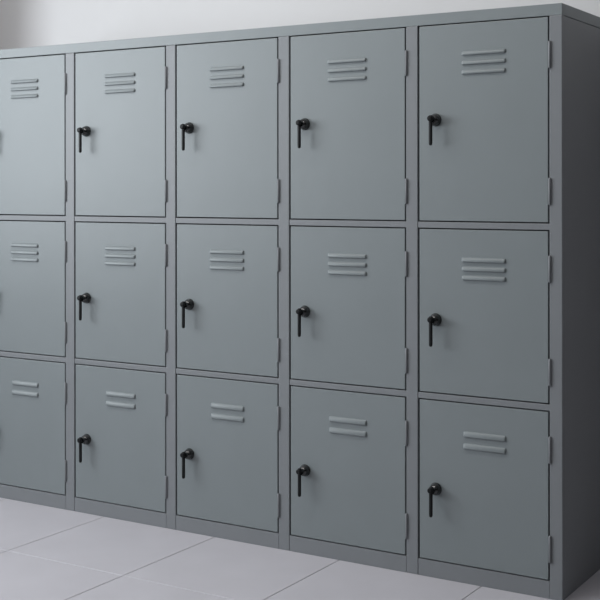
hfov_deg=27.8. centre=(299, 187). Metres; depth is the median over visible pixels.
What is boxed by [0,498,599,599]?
floor
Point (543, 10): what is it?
locker top
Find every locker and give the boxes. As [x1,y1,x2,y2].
[0,53,77,510]
[75,45,178,529]
[176,36,291,550]
[290,26,420,573]
[418,15,599,599]
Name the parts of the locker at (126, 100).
handle, handle, handle, door, door, door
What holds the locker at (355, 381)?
on the floor
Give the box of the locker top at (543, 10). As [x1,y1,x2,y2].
[0,3,599,58]
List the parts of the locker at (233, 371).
handle, handle, handle, door, door, door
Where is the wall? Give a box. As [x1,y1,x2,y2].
[0,0,599,49]
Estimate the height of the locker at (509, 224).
1.766 m
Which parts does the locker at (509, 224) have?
handle, handle, handle, door, door, door, panel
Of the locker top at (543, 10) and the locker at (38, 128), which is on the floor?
the locker at (38, 128)
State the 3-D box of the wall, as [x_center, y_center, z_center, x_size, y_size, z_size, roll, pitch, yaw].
[1.346,-0.354,3.965,8.740,3.400,0.120,0,0,32]
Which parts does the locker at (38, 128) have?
door, door, door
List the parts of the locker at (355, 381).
handle, handle, handle, door, door, door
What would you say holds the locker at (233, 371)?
on the floor
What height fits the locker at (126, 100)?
1.766 m

